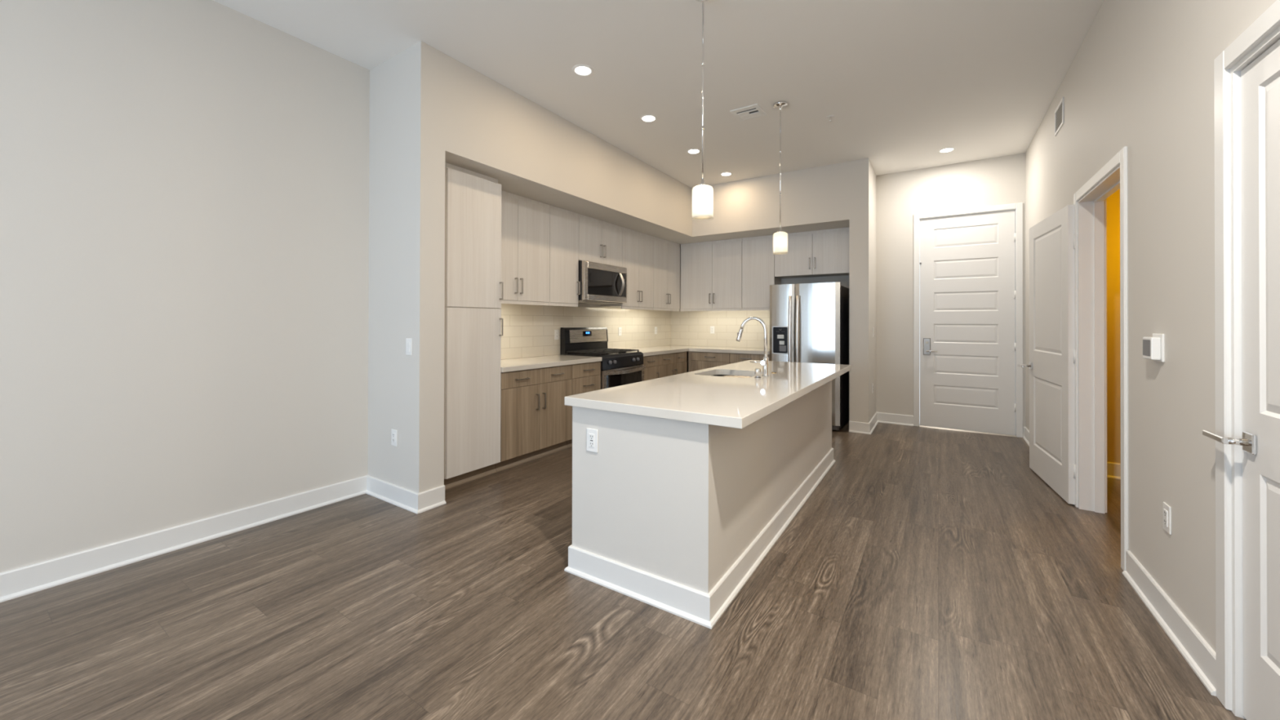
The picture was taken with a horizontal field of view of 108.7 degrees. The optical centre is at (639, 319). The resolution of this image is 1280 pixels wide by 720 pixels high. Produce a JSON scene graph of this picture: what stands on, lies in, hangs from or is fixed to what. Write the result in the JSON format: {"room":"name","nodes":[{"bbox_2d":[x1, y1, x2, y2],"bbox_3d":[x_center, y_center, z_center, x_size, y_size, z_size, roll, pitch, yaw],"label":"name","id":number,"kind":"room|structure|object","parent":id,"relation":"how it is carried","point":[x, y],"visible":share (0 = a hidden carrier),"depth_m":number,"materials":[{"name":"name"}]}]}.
{"room":"apartment kitchen","nodes":[
{"label":"apartment kitchen","id":0,"kind":"room"},
{"bbox_2d":[0,0,369,573],"bbox_3d":[-3.406,-0.315,1.633,0.140,3.245,4.624,0,0,33],"label":"wall","id":1,"kind":"structure","parent":0,"point":[184,184],"depth_m":2.62,"materials":[{"name":"beige paint"}]},
{"bbox_2d":[0,475,446,602],"bbox_3d":[-3.002,1.244,1.474,0.711,0.128,4.813,0,0,33],"label":"baseboard","id":2,"kind":"structure","parent":1,"relation":"attached to","point":[24,580],"depth_m":2.70,"materials":[{"name":"white wood"}]},
{"bbox_2d":[367,40,445,493],"bbox_3d":[-1.852,-0.303,3.494,0.927,3.245,0.189,0,0,33],"label":"wall","id":3,"kind":"structure","parent":0,"point":[407,140],"depth_m":3.29,"materials":[{"name":"beige paint"}]},
{"bbox_2d":[391,429,397,446],"bbox_3d":[-1.778,0.852,3.320,0.073,0.118,0.009,0,0,33],"label":"wall outlet","id":4,"kind":"object","parent":3,"relation":"attached to","point":[393,432],"visible":1,"depth_m":3.31,"materials":[{"name":"white plastic"}]},
{"bbox_2d":[392,432,395,442],"bbox_3d":[-1.779,0.852,3.318,0.034,0.068,0.004,0,0,33],"label":"receptacle","id":5,"kind":"object","parent":4,"relation":"attached to","point":[393,433],"depth_m":3.31,"materials":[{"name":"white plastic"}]},
{"bbox_2d":[405,337,412,355],"bbox_3d":[-1.624,0.189,3.223,0.073,0.118,0.010,0,0,33],"label":"light switch","id":6,"kind":"object","parent":3,"relation":"attached to","point":[408,341],"visible":1,"depth_m":3.22,"materials":[{"name":"white plastic"}]},
{"bbox_2d":[501,302,671,359],"bbox_3d":[-0.832,0.060,5.796,0.129,2.545,4.787,0,0,33],"label":"wall","id":7,"kind":"structure","parent":0,"point":[528,330],"depth_m":5.64,"materials":[{"name":"beige tile"}]},
{"bbox_2d":[501,190,549,305],"bbox_3d":[-1.323,-0.685,4.570,0.393,1.066,0.870,0,0,33],"label":"upper cabinet","id":8,"kind":"object","parent":7,"relation":"attached to","point":[525,222],"visible":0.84,"depth_m":4.55,"materials":[{"name":"laminate"}]},
{"bbox_2d":[554,329,559,339],"bbox_3d":[-0.984,0.175,5.435,0.009,0.118,0.073,0,0,33],"label":"wall outlet","id":9,"kind":"object","parent":7,"relation":"attached to","point":[556,331],"visible":1,"depth_m":5.43,"materials":[{"name":"white plastic"}]},
{"bbox_2d":[549,204,580,306],"bbox_3d":[-0.959,-0.682,5.131,0.393,1.066,0.460,0,0,33],"label":"upper cabinet","id":10,"kind":"object","parent":7,"relation":"attached to","point":[564,283],"visible":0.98,"depth_m":5.02,"materials":[{"name":"laminate"}]},
{"bbox_2d":[577,213,622,266],"bbox_3d":[-0.596,-0.946,5.689,0.393,0.532,0.860,0,0,33],"label":"upper cabinet","id":11,"kind":"object","parent":7,"relation":"attached to","point":[600,242],"visible":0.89,"depth_m":5.56,"materials":[{"name":"laminate"}]},
{"bbox_2d":[577,260,626,304],"bbox_3d":[-0.553,-0.438,5.649,0.499,0.466,0.842,0,0,33],"label":"microwave","id":12,"kind":"object","parent":11,"relation":"attached to","point":[600,283],"visible":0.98,"depth_m":5.48,"materials":[{"name":"silver metal"}]},
{"bbox_2d":[618,327,621,335],"bbox_3d":[-0.282,0.165,6.515,0.009,0.118,0.073,0,0,33],"label":"wall outlet","id":13,"kind":"object","parent":7,"relation":"attached to","point":[620,328],"visible":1,"depth_m":6.51,"materials":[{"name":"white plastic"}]},
{"bbox_2d":[600,226,653,310],"bbox_3d":[-0.148,-0.674,6.379,0.393,1.066,0.780,0,0,33],"label":"upper cabinet","id":14,"kind":"object","parent":7,"relation":"attached to","point":[637,247],"visible":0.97,"depth_m":6.27,"materials":[{"name":"laminate"}]},
{"bbox_2d":[653,236,679,311],"bbox_3d":[0.284,-0.670,7.044,0.393,1.066,0.798,0,0,33],"label":"upper cabinet","id":15,"kind":"object","parent":7,"relation":"attached to","point":[666,253],"visible":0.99,"depth_m":6.93,"materials":[{"name":"laminate"}]},
{"bbox_2d":[0,420,1246,719],"bbox_3d":[0.576,1.369,1.986,6.700,0.100,9.872,0,0,33],"label":"floor","id":16,"kind":"structure","parent":0,"point":[930,573],"depth_m":1.99,"materials":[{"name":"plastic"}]},
{"bbox_2d":[444,162,503,489],"bbox_3d":[-1.622,0.050,3.848,0.673,2.543,0.649,0,0,33],"label":"pantry cabinet","id":17,"kind":"object","parent":16,"relation":"on","point":[473,331],"visible":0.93,"depth_m":3.70,"materials":[{"name":"laminate"}]},
{"bbox_2d":[494,364,572,472],"bbox_3d":[-1.197,0.891,4.501,0.673,0.869,0.910,0,0,33],"label":"base cabinet","id":18,"kind":"object","parent":16,"relation":"on","point":[535,420],"visible":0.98,"depth_m":4.28,"materials":[{"name":"brown wood"}]},
{"bbox_2d":[501,355,601,372],"bbox_3d":[-1.076,0.434,4.710,0.659,0.045,1.390,0,0,33],"label":"countertop","id":19,"kind":"structure","parent":18,"relation":"on","point":[541,362],"depth_m":4.59,"materials":[{"name":"beige stone"}]},
{"bbox_2d":[566,361,600,448],"bbox_3d":[-0.818,0.895,5.085,0.673,0.869,0.476,0,0,33],"label":"base cabinet","id":20,"kind":"object","parent":16,"relation":"on","point":[586,377],"visible":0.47,"depth_m":4.89,"materials":[{"name":"brown wood"}]},
{"bbox_2d":[560,326,645,389],"bbox_3d":[-0.426,0.713,5.625,0.703,1.240,0.842,0,0,33],"label":"gas range","id":21,"kind":"object","parent":16,"relation":"on","point":[619,366],"visible":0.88,"depth_m":5.53,"materials":[{"name":"black metal"}]},
{"bbox_2d":[562,348,641,356],"bbox_3d":[-0.450,0.411,5.642,0.600,0.071,0.842,0,0,33],"label":"cooktop","id":22,"kind":"object","parent":21,"relation":"in","point":[574,352],"depth_m":5.49,"materials":[{"name":"black metal"}]},
{"bbox_2d":[640,355,659,381],"bbox_3d":[-0.115,0.901,6.167,0.673,0.869,0.393,0,0,33],"label":"base cabinet","id":23,"kind":"object","parent":16,"relation":"on","point":[651,372],"visible":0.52,"depth_m":6.02,"materials":[{"name":"brown wood"}]},
{"bbox_2d":[657,351,686,377],"bbox_3d":[0.223,0.904,6.687,0.673,0.869,0.838,0,0,33],"label":"base cabinet","id":24,"kind":"object","parent":16,"relation":"on","point":[674,363],"visible":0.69,"depth_m":6.50,"materials":[{"name":"brown wood"}]},
{"bbox_2d":[626,345,769,356],"bbox_3d":[0.819,0.447,6.449,1.942,0.045,1.885,0,0,33],"label":"countertop","id":25,"kind":"structure","parent":24,"relation":"on","point":[656,350],"depth_m":6.66,"materials":[{"name":"beige stone"}]},
{"bbox_2d":[564,380,835,629],"bbox_3d":[0.722,0.891,3.367,0.837,0.869,2.817,0,0,33],"label":"kitchen island","id":26,"kind":"object","parent":16,"relation":"on","point":[674,517],"visible":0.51,"depth_m":2.24,"materials":[{"name":"beige paint"}]},
{"bbox_2d":[586,427,598,453],"bbox_3d":[-0.245,0.616,2.345,0.073,0.118,0.009,0,0,33],"label":"wall outlet","id":27,"kind":"object","parent":26,"relation":"attached to","point":[592,434],"visible":1,"depth_m":2.34,"materials":[{"name":"white plastic"}]},
{"bbox_2d":[589,433,594,447],"bbox_3d":[-0.246,0.616,2.343,0.034,0.068,0.004,0,0,33],"label":"receptacle","id":28,"kind":"object","parent":27,"relation":"attached to","point":[591,435],"depth_m":2.34,"materials":[{"name":"white plastic"}]},
{"bbox_2d":[564,360,851,428],"bbox_3d":[0.779,0.433,3.330,0.973,0.045,2.822,0,0,33],"label":"island countertop","id":29,"kind":"structure","parent":26,"relation":"on","point":[700,397],"depth_m":2.54,"materials":[{"name":"beige stone"}]},
{"bbox_2d":[712,374,751,377],"bbox_3d":[0.700,0.547,3.540,0.450,0.179,0.510,0,0,33],"label":"sink","id":30,"kind":"object","parent":29,"relation":"in","point":[724,375],"visible":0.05,"depth_m":3.79,"materials":[{"name":"grey metal"}]},
{"bbox_2d":[736,316,769,377],"bbox_3d":[0.819,0.193,3.368,0.251,0.435,0.092,0,0,33],"label":"faucet","id":31,"kind":"object","parent":29,"relation":"on","point":[764,362],"visible":1,"depth_m":3.32,"materials":[{"name":"silver metal"}]},
{"bbox_2d":[754,368,761,378],"bbox_3d":[0.832,0.377,3.238,0.052,0.067,0.052,0,0,33],"label":"soap dispenser","id":32,"kind":"object","parent":29,"relation":"on","point":[757,371],"visible":1,"depth_m":3.22,"materials":[{"name":"silver metal"}]},
{"bbox_2d":[688,351,730,372],"bbox_3d":[1.157,0.908,6.965,0.660,0.869,0.646,0,0,33],"label":"base cabinet","id":33,"kind":"object","parent":16,"relation":"on","point":[697,361],"visible":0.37,"depth_m":6.75,"materials":[{"name":"brown wood"}]},
{"bbox_2d":[729,352,769,364],"bbox_3d":[1.701,0.908,6.611,0.634,0.869,0.646,0,0,33],"label":"base cabinet","id":34,"kind":"object","parent":16,"relation":"on","point":[734,357],"visible":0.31,"depth_m":6.43,"materials":[{"name":"brown wood"}]},
{"bbox_2d":[769,282,848,430],"bbox_3d":[2.243,0.447,6.028,0.845,1.788,0.972,0,0,33],"label":"refrigerator","id":35,"kind":"object","parent":16,"relation":"on","point":[809,322],"visible":0.73,"depth_m":5.66,"materials":[{"name":"grey metal"}]},
{"bbox_2d":[919,425,1016,436],"bbox_3d":[3.945,1.336,5.569,0.944,0.014,0.132,0,0,33],"label":"threshold","id":36,"kind":"object","parent":16,"relation":"on","point":[919,425],"visible":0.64,"depth_m":5.51,"materials":[{"name":"silver metal"}]},
{"bbox_2d":[444,54,848,248],"bbox_3d":[0.412,-1.563,5.056,3.024,0.700,4.887,0,0,33],"label":"wall","id":37,"kind":"structure","parent":0,"point":[492,130],"depth_m":4.92,"materials":[{"name":"beige paint"}]},
{"bbox_2d":[213,0,1103,188],"bbox_3d":[0.584,-1.976,2.001,6.700,0.100,9.872,0,0,33],"label":"ceiling","id":38,"kind":"structure","parent":0,"point":[903,82],"depth_m":3.43,"materials":[{"name":"paint"}]},
{"bbox_2d":[572,64,593,76],"bbox_3d":[-0.440,-1.917,3.537,0.164,0.008,0.164,0,0,33],"label":"recessed light","id":39,"kind":"object","parent":38,"relation":"in","point":[583,70],"visible":1,"depth_m":3.52,"materials":[{"name":"white plastic"}]},
{"bbox_2d":[640,114,657,122],"bbox_3d":[0.082,-1.912,4.367,0.164,0.008,0.164,0,0,33],"label":"recessed light","id":40,"kind":"object","parent":38,"relation":"in","point":[648,117],"visible":1,"depth_m":4.36,"materials":[{"name":"white plastic"}]},
{"bbox_2d":[686,148,701,154],"bbox_3d":[0.609,-1.907,5.206,0.164,0.008,0.164,0,0,33],"label":"recessed light","id":41,"kind":"object","parent":38,"relation":"in","point":[692,151],"visible":1,"depth_m":5.19,"materials":[{"name":"white plastic"}]},
{"bbox_2d":[692,0,713,221],"bbox_3d":[0.368,-1.258,2.693,0.124,1.330,0.124,0,0,33],"label":"pendant light","id":42,"kind":"object","parent":38,"relation":"hanging from","point":[702,193],"visible":1,"depth_m":2.65,"materials":[{"name":"white glass"}]},
{"bbox_2d":[693,216,712,219],"bbox_3d":[0.367,-0.603,2.691,0.118,0.004,0.118,0,0,33],"label":"diffuser","id":43,"kind":"object","parent":42,"relation":"attached to","point":[694,217],"depth_m":2.70,"materials":[{"name":"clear glass"}]},
{"bbox_2d":[720,172,732,176],"bbox_3d":[1.127,-1.902,6.003,0.164,0.008,0.164,0,0,33],"label":"recessed light","id":44,"kind":"object","parent":38,"relation":"in","point":[723,174],"visible":1,"depth_m":5.99,"materials":[{"name":"white plastic"}]},
{"bbox_2d":[729,103,766,121],"bbox_3d":[1.003,-1.910,4.243,0.260,0.010,0.260,0,0,33],"label":"ceiling vent","id":45,"kind":"object","parent":38,"relation":"in","point":[754,111],"visible":1,"depth_m":4.23,"materials":[{"name":"white plastic"}]},
{"bbox_2d":[773,101,787,254],"bbox_3d":[1.246,-1.250,4.075,0.124,1.330,0.124,0,0,33],"label":"pendant light","id":46,"kind":"object","parent":38,"relation":"hanging from","point":[780,237],"visible":1,"depth_m":4.05,"materials":[{"name":"white glass"}]},
{"bbox_2d":[826,115,834,121],"bbox_3d":[1.795,-1.891,4.322,0.068,0.043,0.068,0,0,33],"label":"sprinkler head","id":47,"kind":"object","parent":38,"relation":"attached to","point":[829,117],"visible":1,"depth_m":4.32},
{"bbox_2d":[937,146,955,152],"bbox_3d":[3.440,-1.901,5.150,0.164,0.008,0.164,0,0,33],"label":"recessed light","id":48,"kind":"object","parent":38,"relation":"in","point":[951,148],"visible":1,"depth_m":5.13,"materials":[{"name":"white plastic"}]},
{"bbox_2d":[671,152,1026,436],"bbox_3d":[2.494,-0.279,6.534,4.903,3.245,0.128,0,0,33],"label":"wall","id":49,"kind":"structure","parent":0,"point":[999,180],"depth_m":5.91,"materials":[{"name":"beige paint"}]},
{"bbox_2d":[680,238,742,311],"bbox_3d":[1.154,-0.668,7.153,1.018,1.066,0.393,0,0,33],"label":"upper cabinet","id":50,"kind":"object","parent":49,"relation":"attached to","point":[711,272],"visible":0.98,"depth_m":7.01,"materials":[{"name":"laminate"}]},
{"bbox_2d":[710,326,714,333],"bbox_3d":[1.156,0.162,7.341,0.073,0.118,0.009,0,0,33],"label":"wall outlet","id":51,"kind":"object","parent":49,"relation":"attached to","point":[712,328],"visible":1,"depth_m":7.34,"materials":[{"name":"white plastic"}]},
{"bbox_2d":[742,235,781,310],"bbox_3d":[1.794,-0.668,6.760,0.474,1.066,0.355,0,0,33],"label":"upper cabinet","id":52,"kind":"object","parent":49,"relation":"attached to","point":[757,256],"visible":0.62,"depth_m":6.62,"materials":[{"name":"laminate"}]},
{"bbox_2d":[774,226,848,278],"bbox_3d":[2.421,-0.904,6.331,1.038,0.594,0.393,0,0,33],"label":"upper cabinet","id":53,"kind":"object","parent":49,"relation":"attached to","point":[825,252],"visible":0.83,"depth_m":6.18,"materials":[{"name":"laminate"}]},
{"bbox_2d":[920,210,1015,435],"bbox_3d":[3.927,0.033,5.524,0.960,2.592,0.112,0,0,33],"label":"door","id":54,"kind":"structure","parent":49,"relation":"in","point":[967,292],"depth_m":5.53,"materials":[{"name":"white paint"}]},
{"bbox_2d":[913,202,1022,437],"bbox_3d":[3.947,0.003,5.574,1.072,2.680,0.136,0,0,33],"label":"door frame","id":55,"kind":"structure","parent":49,"relation":"attached to","point":[1017,207],"depth_m":5.41,"materials":[{"name":"white wood"}]},
{"bbox_2d":[848,158,875,422],"bbox_3d":[2.846,-0.281,5.834,0.210,3.245,0.902,0,0,33],"label":"wall","id":56,"kind":"structure","parent":0,"point":[862,175],"depth_m":5.47,"materials":[{"name":"beige paint"}]},
{"bbox_2d":[848,412,913,434],"bbox_3d":[2.938,1.277,5.721,1.009,0.128,0.391,0,0,-30],"label":"baseboard","id":57,"kind":"structure","parent":56,"relation":"attached to","point":[878,417],"depth_m":5.83,"materials":[{"name":"white wood"}]},
{"bbox_2d":[1106,188,1120,463],"bbox_3d":[4.526,-0.287,3.608,1.742,3.245,0.100,0,0,33],"label":"wall","id":58,"kind":"structure","parent":0,"point":[1113,373],"depth_m":3.88,"materials":[{"name":"orange paint"}]},
{"bbox_2d":[1106,462,1120,479],"bbox_3d":[4.445,1.271,3.575,1.642,0.128,0.028,0,0,33],"label":"baseboard","id":59,"kind":"structure","parent":58,"relation":"attached to","point":[1113,469],"depth_m":3.87,"materials":[{"name":"yellow wood"}]},
{"bbox_2d":[1025,0,1276,653],"bbox_3d":[1.834,-0.304,1.179,0.125,3.245,9.572,0,0,33],"label":"wall","id":60,"kind":"structure","parent":0,"point":[1140,78],"depth_m":2.03,"materials":[{"name":"beige paint"}]},
{"bbox_2d":[1022,426,1029,446],"bbox_3d":[3.752,1.273,4.270,0.028,0.128,2.282,0,0,33],"label":"baseboard","id":61,"kind":"structure","parent":60,"relation":"attached to","point":[1026,432],"depth_m":5.09,"materials":[{"name":"white wood"}]},
{"bbox_2d":[1017,204,1075,504],"bbox_3d":[3.263,0.249,3.717,0.134,2.145,0.952,0,0,26],"label":"door","id":62,"kind":"structure","parent":60,"relation":"in","point":[1051,366],"depth_m":3.56,"materials":[{"name":"white paint"}]},
{"bbox_2d":[1054,97,1063,136],"bbox_3d":[3.426,-1.656,3.753,0.009,0.210,0.300,0,0,33],"label":"air vent","id":63,"kind":"object","parent":60,"relation":"in","point":[1062,99],"visible":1,"depth_m":3.74,"materials":[{"name":"white plastic"}]},
{"bbox_2d":[1073,146,1128,571],"bbox_3d":[2.897,0.210,2.814,0.157,2.237,1.072,0,0,33],"label":"door frame","id":64,"kind":"structure","parent":60,"relation":"attached to","point":[1090,201],"depth_m":3.17,"materials":[{"name":"white wood"}]},
{"bbox_2d":[1142,333,1164,362],"bbox_3d":[2.317,0.125,2.074,0.040,0.124,0.118,0,0,33],"label":"thermostat","id":65,"kind":"object","parent":60,"relation":"attached to","point":[1153,348],"visible":1,"depth_m":2.04,"materials":[{"name":"white plastic"}]},
{"bbox_2d":[1162,502,1171,534],"bbox_3d":[2.281,0.858,1.989,0.009,0.118,0.073,0,0,33],"label":"wall outlet","id":66,"kind":"object","parent":60,"relation":"attached to","point":[1166,509],"visible":1,"depth_m":1.98,"materials":[{"name":"white plastic"}]},
{"bbox_2d":[1163,508,1167,526],"bbox_3d":[2.279,0.858,1.990,0.004,0.068,0.034,0,0,33],"label":"receptacle","id":67,"kind":"object","parent":66,"relation":"attached to","point":[1165,510],"depth_m":1.99,"materials":[{"name":"white plastic"}]},
{"bbox_2d":[1122,550,1216,696],"bbox_3d":[2.277,1.259,2.000,0.028,0.128,0.932,0,0,33],"label":"baseboard","id":68,"kind":"structure","parent":60,"relation":"attached to","point":[1197,653],"depth_m":1.90,"materials":[{"name":"white wood"}]},
{"bbox_2d":[1202,39,1279,719],"bbox_3d":[1.750,0.239,1.166,0.106,2.135,1.011,0,0,33],"label":"door","id":69,"kind":"structure","parent":60,"relation":"in","point":[1260,442],"depth_m":1.44,"materials":[{"name":"white paint"}]},
{"bbox_2d":[1213,0,1279,719],"bbox_3d":[1.777,0.198,1.107,0.143,2.241,1.121,0,0,33],"label":"door frame","id":70,"kind":"structure","parent":60,"relation":"attached to","point":[1264,32],"depth_m":1.55,"materials":[{"name":"white wood"}]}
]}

